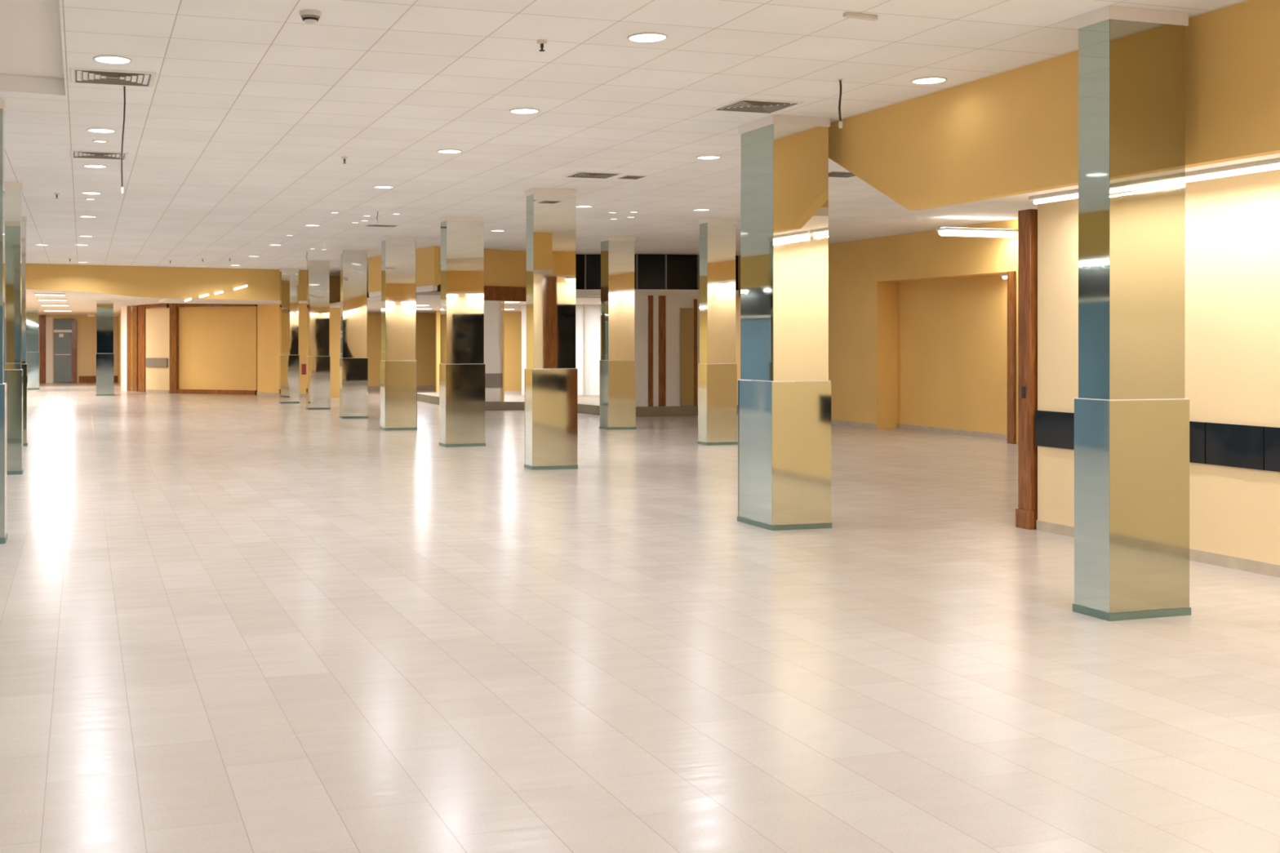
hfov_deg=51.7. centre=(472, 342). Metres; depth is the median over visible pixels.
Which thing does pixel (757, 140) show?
mirror
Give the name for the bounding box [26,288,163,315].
ceiling
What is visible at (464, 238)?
mirror
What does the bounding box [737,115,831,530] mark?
column
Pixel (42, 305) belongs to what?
diffuser
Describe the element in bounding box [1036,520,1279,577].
baseboard
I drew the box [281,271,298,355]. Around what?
mirror
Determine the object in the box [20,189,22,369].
mirror
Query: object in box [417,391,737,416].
platform
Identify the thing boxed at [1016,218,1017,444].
wall
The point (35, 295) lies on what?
diffuser
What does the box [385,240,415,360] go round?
mirror
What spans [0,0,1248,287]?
ceiling
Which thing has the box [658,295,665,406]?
door frame
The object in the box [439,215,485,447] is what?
column
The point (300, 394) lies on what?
baseboard
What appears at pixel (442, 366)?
mirror
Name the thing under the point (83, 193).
recessed light
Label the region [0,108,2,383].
mirror
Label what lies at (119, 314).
wall
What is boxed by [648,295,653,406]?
door frame
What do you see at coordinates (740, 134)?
mirror
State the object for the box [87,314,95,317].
sign
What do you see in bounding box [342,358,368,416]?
mirror
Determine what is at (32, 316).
mirror
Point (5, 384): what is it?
mirror
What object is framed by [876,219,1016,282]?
lintel
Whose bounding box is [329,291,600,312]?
ceiling
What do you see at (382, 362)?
mirror
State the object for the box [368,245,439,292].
wall
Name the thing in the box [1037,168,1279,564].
wall
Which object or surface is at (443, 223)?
mirror
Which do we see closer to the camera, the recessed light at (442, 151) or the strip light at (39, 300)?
the recessed light at (442, 151)
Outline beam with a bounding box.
[484,286,526,302]
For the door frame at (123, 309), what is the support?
attached to the wall at (119, 314)
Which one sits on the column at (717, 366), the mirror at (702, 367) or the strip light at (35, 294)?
the mirror at (702, 367)
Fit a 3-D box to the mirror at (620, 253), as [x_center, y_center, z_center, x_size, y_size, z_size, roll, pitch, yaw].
[2.725,-0.762,23.908,0.515,2.195,0.006,0,0,-17]
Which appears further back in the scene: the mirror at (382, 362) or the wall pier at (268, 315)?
the wall pier at (268, 315)
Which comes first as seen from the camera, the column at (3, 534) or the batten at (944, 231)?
the column at (3, 534)
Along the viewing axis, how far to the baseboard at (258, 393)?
39.04 m
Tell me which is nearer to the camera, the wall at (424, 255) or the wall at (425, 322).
the wall at (424, 255)
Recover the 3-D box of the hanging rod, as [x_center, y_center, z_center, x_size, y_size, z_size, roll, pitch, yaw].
[2.704,-1.756,9.600,0.040,0.361,0.040,0,0,-17]
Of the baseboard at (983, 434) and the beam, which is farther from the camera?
the beam
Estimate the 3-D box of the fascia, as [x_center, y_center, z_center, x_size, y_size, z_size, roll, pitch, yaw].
[3.832,-1.546,28.775,4.237,0.771,0.401,0,0,-7]
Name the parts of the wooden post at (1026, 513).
lock plate, post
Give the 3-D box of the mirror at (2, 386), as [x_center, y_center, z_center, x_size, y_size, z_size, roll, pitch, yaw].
[-4.012,0.945,10.284,0.597,1.220,0.006,0,0,-16]
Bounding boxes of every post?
[127,306,137,391]
[1015,208,1037,529]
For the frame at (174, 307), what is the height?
2.950 m
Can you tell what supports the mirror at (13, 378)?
on the column at (13, 273)
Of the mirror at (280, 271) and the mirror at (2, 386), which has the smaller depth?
the mirror at (2, 386)
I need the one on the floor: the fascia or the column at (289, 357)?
the column at (289, 357)
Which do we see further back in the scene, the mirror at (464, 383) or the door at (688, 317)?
the door at (688, 317)
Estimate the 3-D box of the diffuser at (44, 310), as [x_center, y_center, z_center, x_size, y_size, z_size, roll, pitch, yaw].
[-14.610,-1.100,45.889,0.910,0.020,0.380,0,0,-17]
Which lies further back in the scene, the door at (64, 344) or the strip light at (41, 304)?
the door at (64, 344)
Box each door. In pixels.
[53,319,76,382]
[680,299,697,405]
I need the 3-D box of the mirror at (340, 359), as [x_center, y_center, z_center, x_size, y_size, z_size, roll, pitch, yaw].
[-2.779,0.945,27.463,0.007,1.220,0.287,0,0,-17]
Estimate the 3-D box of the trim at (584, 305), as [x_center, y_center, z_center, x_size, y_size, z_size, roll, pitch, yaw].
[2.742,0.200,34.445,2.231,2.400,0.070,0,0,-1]
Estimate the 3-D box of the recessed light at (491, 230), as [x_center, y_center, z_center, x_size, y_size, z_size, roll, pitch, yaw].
[0.430,-1.933,22.568,0.258,0.014,0.258,0,0,-17]
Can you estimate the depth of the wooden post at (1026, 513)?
11.18 m
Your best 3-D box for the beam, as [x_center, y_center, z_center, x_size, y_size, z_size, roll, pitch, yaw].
[0.668,-1.015,27.411,2.808,0.290,0.154,0,0,-40]
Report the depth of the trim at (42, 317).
51.11 m
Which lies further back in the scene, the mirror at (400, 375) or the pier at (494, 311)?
the pier at (494, 311)
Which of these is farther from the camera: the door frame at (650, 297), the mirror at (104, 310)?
the mirror at (104, 310)
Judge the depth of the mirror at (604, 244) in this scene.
24.01 m
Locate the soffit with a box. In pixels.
[828,0,1279,210]
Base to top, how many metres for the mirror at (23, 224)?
2.195 m
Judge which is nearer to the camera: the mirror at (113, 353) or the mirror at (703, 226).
the mirror at (703, 226)
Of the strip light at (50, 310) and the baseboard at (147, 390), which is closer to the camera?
the baseboard at (147, 390)
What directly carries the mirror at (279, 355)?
on the column at (289, 357)
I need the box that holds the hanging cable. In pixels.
[120,85,127,194]
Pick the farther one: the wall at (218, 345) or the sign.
the sign
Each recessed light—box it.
[79,215,96,217]
[81,191,102,194]
[83,164,106,168]
[86,128,115,133]
[92,139,108,142]
[93,55,132,64]
[305,224,319,226]
[373,185,394,188]
[436,149,462,153]
[490,230,505,231]
[509,107,539,114]
[575,205,592,208]
[626,32,667,43]
[693,208,710,211]
[696,155,720,159]
[910,76,947,84]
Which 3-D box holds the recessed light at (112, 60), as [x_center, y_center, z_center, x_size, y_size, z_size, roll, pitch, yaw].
[-2.464,-1.933,8.915,0.258,0.014,0.258,0,0,-17]
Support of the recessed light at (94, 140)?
in the ceiling at (237, 143)
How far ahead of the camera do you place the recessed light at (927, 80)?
9.62 m
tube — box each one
[198,293,209,297]
[213,290,223,294]
[233,284,248,290]
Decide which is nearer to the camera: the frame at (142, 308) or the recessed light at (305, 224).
the recessed light at (305, 224)
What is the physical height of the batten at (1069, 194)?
0.064 m
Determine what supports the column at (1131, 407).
on the floor
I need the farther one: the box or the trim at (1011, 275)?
the box
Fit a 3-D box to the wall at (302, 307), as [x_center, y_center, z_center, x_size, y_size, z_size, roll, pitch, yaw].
[-5.009,-0.168,38.249,1.568,3.536,0.110,0,0,26]
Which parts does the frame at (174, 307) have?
sill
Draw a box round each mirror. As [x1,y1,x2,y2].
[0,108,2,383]
[0,384,4,537]
[2,108,4,383]
[4,188,20,369]
[4,369,22,471]
[4,383,6,536]
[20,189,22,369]
[21,222,25,364]
[22,364,26,443]
[22,369,22,469]
[25,222,26,364]
[26,310,38,351]
[26,351,39,388]
[26,364,27,441]
[38,310,39,351]
[96,302,97,353]
[96,353,113,394]
[97,302,113,353]
[113,353,114,379]
[279,355,280,401]
[280,271,281,355]
[280,355,299,401]
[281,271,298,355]
[306,264,308,355]
[306,355,308,408]
[308,263,328,355]
[308,356,329,408]
[328,270,329,355]
[339,358,342,416]
[340,253,342,358]
[342,253,366,358]
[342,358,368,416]
[366,253,367,358]
[380,360,385,427]
[381,240,385,360]
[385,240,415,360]
[385,360,416,427]
[415,240,416,360]
[416,360,417,427]
[439,364,445,444]
[440,220,446,364]
[445,364,484,444]
[446,220,484,364]
[524,368,533,466]
[526,194,533,368]
[533,194,575,368]
[533,368,577,466]
[600,240,608,359]
[600,360,608,427]
[608,240,634,360]
[608,360,635,427]
[697,363,706,442]
[699,222,707,363]
[706,364,737,442]
[707,222,735,363]
[737,380,738,515]
[738,380,772,525]
[740,124,773,381]
[740,133,741,193]
[772,381,831,524]
[773,124,828,381]
[1074,398,1109,613]
[1078,19,1109,399]
[1109,19,1185,399]
[1109,399,1189,613]
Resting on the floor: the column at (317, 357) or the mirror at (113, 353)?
the column at (317, 357)
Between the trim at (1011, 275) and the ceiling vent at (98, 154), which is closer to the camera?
the ceiling vent at (98, 154)
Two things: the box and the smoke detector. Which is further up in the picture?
the smoke detector
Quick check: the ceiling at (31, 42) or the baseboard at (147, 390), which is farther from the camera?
the baseboard at (147, 390)
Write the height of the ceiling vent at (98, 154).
0.046 m
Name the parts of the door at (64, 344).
transom panel, frame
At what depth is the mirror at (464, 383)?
20.00 m
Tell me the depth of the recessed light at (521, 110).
10.89 m
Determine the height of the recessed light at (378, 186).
0.014 m
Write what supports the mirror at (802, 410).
on the column at (784, 385)
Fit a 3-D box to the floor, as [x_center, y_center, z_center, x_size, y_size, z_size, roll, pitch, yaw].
[-0.808,1.650,24.647,21.010,0.100,80.806,0,0,-17]
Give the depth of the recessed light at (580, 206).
18.59 m
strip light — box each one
[34,293,65,295]
[37,298,66,301]
[40,304,69,306]
[43,309,71,311]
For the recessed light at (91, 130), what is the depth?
11.88 m
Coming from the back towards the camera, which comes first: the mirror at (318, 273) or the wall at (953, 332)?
the mirror at (318, 273)
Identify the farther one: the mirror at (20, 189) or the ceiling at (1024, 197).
the mirror at (20, 189)
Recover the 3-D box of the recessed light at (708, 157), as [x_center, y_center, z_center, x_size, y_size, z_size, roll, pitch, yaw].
[2.463,-1.933,13.624,0.258,0.014,0.258,0,0,-17]
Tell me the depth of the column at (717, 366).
20.33 m
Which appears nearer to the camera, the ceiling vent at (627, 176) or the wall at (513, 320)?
the ceiling vent at (627, 176)
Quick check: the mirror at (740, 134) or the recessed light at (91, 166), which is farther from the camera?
the recessed light at (91, 166)
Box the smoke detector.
[299,9,320,23]
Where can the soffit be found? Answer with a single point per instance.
(1015, 131)
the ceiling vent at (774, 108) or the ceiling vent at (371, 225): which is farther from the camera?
the ceiling vent at (371, 225)
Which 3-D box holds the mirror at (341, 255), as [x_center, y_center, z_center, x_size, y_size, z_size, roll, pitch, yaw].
[-2.764,-0.762,27.468,0.008,2.195,0.255,0,0,-18]
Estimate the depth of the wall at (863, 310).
24.60 m
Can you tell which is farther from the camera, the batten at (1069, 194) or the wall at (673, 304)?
the wall at (673, 304)
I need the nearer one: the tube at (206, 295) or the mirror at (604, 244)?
the mirror at (604, 244)
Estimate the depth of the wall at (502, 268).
27.36 m
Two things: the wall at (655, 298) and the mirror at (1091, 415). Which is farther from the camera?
the wall at (655, 298)
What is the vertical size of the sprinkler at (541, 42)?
0.067 m
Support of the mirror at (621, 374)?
on the column at (617, 362)
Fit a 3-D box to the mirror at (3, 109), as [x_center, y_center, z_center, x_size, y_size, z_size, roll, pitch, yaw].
[-3.785,-0.762,10.506,0.007,2.195,0.265,0,0,-17]
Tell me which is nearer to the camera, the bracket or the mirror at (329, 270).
the bracket
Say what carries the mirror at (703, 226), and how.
on the column at (717, 366)
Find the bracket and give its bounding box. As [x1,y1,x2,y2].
[843,12,877,21]
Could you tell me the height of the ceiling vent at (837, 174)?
0.046 m
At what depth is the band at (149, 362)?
41.35 m
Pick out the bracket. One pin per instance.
(846, 15)
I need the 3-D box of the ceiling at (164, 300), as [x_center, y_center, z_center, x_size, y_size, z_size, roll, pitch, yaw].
[-6.572,-1.165,36.504,4.128,0.070,4.798,0,0,-17]
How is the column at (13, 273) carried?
on the floor
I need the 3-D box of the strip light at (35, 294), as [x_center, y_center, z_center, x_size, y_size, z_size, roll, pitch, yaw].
[-11.218,-1.266,34.573,0.780,0.050,0.400,0,0,-17]
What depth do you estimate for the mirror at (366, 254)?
27.49 m
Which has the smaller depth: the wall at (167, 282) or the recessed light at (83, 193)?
the recessed light at (83, 193)
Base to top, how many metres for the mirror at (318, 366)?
1.220 m
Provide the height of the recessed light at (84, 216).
0.014 m
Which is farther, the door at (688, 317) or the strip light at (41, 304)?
the strip light at (41, 304)
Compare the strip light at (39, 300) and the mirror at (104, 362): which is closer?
the strip light at (39, 300)
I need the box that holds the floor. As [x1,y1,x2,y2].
[0,382,1279,852]
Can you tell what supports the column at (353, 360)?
on the floor
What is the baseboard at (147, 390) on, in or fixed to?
attached to the wall at (157, 320)
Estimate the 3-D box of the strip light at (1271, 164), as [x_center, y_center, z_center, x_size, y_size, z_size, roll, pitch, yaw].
[5.076,-1.148,8.788,0.079,0.064,1.200,0,0,-17]
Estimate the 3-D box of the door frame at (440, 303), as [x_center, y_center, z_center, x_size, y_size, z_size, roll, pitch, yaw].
[-0.654,0.290,33.358,0.339,2.620,0.130,0,0,13]
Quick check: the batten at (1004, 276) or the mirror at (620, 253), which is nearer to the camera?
the batten at (1004, 276)
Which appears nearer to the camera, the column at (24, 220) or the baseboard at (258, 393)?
the column at (24, 220)
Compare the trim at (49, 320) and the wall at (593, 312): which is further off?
the trim at (49, 320)
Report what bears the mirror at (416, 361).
on the column at (398, 362)
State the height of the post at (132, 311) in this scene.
2.780 m
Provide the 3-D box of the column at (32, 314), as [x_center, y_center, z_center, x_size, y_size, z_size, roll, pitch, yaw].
[-15.051,0.222,44.293,0.612,2.755,0.312,0,0,-17]
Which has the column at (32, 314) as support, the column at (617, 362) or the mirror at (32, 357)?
the mirror at (32, 357)
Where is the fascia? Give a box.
[575,253,737,290]
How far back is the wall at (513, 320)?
42.20 m
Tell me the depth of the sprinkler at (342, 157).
13.61 m
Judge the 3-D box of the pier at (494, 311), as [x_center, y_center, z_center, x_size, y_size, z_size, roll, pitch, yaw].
[0.453,0.200,31.180,0.494,2.400,0.507,0,0,-17]
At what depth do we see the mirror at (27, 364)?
20.35 m
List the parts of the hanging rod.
cord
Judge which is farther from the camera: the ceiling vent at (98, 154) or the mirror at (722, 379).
the mirror at (722, 379)
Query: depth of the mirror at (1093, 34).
7.62 m
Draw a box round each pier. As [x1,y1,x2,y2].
[257,304,279,393]
[484,300,504,401]
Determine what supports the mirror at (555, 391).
on the column at (551, 373)
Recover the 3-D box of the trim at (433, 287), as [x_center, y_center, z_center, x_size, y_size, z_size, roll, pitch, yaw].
[-1.557,-1.095,28.151,0.106,0.110,4.134,0,0,-23]
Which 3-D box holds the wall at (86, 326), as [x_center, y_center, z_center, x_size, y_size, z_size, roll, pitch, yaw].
[-16.778,0.150,51.310,5.792,2.900,0.149,0,0,-24]
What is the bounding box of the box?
[301,364,306,374]
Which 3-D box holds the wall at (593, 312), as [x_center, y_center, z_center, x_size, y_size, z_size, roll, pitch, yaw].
[2.798,0.200,34.569,3.029,2.400,0.105,0,0,-1]
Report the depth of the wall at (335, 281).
37.90 m
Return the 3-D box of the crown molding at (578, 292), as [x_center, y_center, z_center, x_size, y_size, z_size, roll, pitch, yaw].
[3.773,-1.090,28.909,4.329,0.140,0.706,0,0,-8]
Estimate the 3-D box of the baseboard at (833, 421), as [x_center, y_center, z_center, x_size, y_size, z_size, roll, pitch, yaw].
[6.718,1.558,26.591,0.013,0.085,5.208,0,0,-17]
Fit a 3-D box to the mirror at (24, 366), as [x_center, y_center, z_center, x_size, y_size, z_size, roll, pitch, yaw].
[-7.169,0.945,20.017,0.597,1.220,0.007,0,0,-17]
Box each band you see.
[145,357,167,367]
[1035,410,1279,471]
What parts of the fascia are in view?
fascia panel, fascia panel, fascia panel, fascia panel, fascia panel, fascia panel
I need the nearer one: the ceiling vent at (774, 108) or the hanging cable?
the hanging cable
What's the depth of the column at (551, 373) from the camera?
16.44 m
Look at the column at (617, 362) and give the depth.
23.91 m
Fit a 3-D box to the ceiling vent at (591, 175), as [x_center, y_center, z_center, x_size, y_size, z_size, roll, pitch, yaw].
[1.387,-1.947,15.058,0.560,0.046,0.480,0,0,-17]
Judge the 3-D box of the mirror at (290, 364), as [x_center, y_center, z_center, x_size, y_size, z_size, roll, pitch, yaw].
[-4.781,0.945,34.096,0.477,1.220,0.007,0,0,-17]
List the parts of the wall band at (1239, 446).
black panel, black panel, black panel, black panel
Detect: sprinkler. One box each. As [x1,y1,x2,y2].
[341,156,347,164]
[537,39,546,51]
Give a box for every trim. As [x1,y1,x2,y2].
[40,315,45,382]
[45,316,53,382]
[368,284,437,297]
[583,304,586,395]
[1007,271,1016,444]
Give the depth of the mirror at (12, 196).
15.78 m
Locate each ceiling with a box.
[0,0,64,79]
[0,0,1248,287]
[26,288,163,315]
[159,297,306,304]
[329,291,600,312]
[986,153,1279,203]
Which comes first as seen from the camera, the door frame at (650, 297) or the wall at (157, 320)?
the door frame at (650, 297)
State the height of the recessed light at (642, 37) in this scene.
0.014 m
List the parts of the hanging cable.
cord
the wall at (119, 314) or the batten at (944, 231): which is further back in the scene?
the wall at (119, 314)
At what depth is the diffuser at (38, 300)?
37.56 m
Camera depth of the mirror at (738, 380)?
11.66 m
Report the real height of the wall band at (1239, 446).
0.300 m
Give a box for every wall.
[26,263,306,301]
[39,315,117,382]
[117,312,120,385]
[146,303,170,393]
[178,306,257,390]
[279,303,306,394]
[329,275,340,397]
[367,284,440,386]
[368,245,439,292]
[431,245,526,287]
[435,311,521,392]
[521,304,600,395]
[634,295,648,406]
[653,295,658,406]
[665,295,699,406]
[735,237,897,428]
[897,275,1007,434]
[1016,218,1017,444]
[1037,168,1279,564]
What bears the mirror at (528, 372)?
on the column at (551, 373)
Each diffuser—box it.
[35,294,64,295]
[38,299,66,301]
[41,305,68,306]
[44,310,71,311]
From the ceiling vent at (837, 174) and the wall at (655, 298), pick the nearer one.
the ceiling vent at (837, 174)
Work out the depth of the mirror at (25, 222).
20.13 m
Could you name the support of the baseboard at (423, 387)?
attached to the wall at (425, 322)
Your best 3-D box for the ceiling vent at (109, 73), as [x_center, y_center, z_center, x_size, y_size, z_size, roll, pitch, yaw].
[-2.627,-1.947,9.516,0.600,0.046,0.520,0,0,-17]
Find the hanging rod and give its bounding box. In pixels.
[837,79,843,128]
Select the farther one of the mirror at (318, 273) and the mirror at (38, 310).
the mirror at (38, 310)
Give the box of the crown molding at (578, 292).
[575,288,738,297]
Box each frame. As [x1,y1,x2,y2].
[120,306,127,391]
[137,302,168,391]
[170,303,257,395]
[440,302,440,363]
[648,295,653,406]
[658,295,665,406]
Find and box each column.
[0,98,7,543]
[4,182,23,475]
[21,216,27,446]
[26,308,39,389]
[95,301,114,395]
[279,268,299,403]
[306,261,330,409]
[339,249,368,418]
[380,235,417,430]
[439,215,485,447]
[524,187,577,470]
[599,236,635,430]
[697,217,737,445]
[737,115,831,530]
[1072,5,1191,621]
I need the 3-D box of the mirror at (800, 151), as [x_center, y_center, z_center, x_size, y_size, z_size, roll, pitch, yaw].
[2.812,-0.762,11.177,0.530,2.195,0.008,0,0,-17]
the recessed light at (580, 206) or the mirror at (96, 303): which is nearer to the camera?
the recessed light at (580, 206)
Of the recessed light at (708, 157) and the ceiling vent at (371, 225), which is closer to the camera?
the recessed light at (708, 157)
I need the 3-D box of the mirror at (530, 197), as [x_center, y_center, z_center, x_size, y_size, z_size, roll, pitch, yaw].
[0.723,-0.762,16.497,0.006,2.195,0.275,0,0,-17]
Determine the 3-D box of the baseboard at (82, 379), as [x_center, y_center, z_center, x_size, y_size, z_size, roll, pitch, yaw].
[-14.948,1.470,52.029,1.508,0.260,0.030,0,0,-24]
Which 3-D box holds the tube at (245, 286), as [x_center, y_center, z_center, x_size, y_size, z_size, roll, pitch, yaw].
[-6.098,-1.435,34.209,0.391,0.154,0.070,0,0,-17]
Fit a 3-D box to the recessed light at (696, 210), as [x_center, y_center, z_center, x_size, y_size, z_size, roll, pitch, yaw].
[3.337,-1.933,19.015,0.258,0.014,0.258,0,0,-17]
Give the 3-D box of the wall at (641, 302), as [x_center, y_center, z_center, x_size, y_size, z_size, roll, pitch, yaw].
[3.485,0.190,28.345,0.687,2.420,0.100,0,0,-19]
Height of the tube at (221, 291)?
0.107 m
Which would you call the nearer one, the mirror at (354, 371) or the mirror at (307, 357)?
the mirror at (354, 371)
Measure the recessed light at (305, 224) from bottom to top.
0.014 m
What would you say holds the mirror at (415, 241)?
on the column at (398, 362)
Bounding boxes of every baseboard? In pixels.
[79,375,117,382]
[146,389,168,393]
[257,391,278,396]
[278,393,306,396]
[368,385,435,390]
[831,419,876,428]
[897,423,1007,439]
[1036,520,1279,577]
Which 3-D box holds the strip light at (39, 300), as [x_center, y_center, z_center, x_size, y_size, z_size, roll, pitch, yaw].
[-12.138,-1.225,37.642,0.800,0.050,0.400,0,0,-17]
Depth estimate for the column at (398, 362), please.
23.76 m
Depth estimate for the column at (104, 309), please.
39.03 m
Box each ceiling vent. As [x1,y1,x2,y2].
[69,67,156,87]
[69,150,128,159]
[364,224,399,226]
[563,171,622,178]
[617,174,647,179]
[710,97,804,114]
[828,170,856,177]
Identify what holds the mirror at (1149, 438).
on the column at (1131, 407)
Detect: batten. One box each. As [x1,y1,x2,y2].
[934,226,1017,237]
[1000,274,1007,279]
[1028,189,1078,204]
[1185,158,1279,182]
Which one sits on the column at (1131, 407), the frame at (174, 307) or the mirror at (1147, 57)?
the mirror at (1147, 57)
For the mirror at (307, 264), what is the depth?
31.11 m

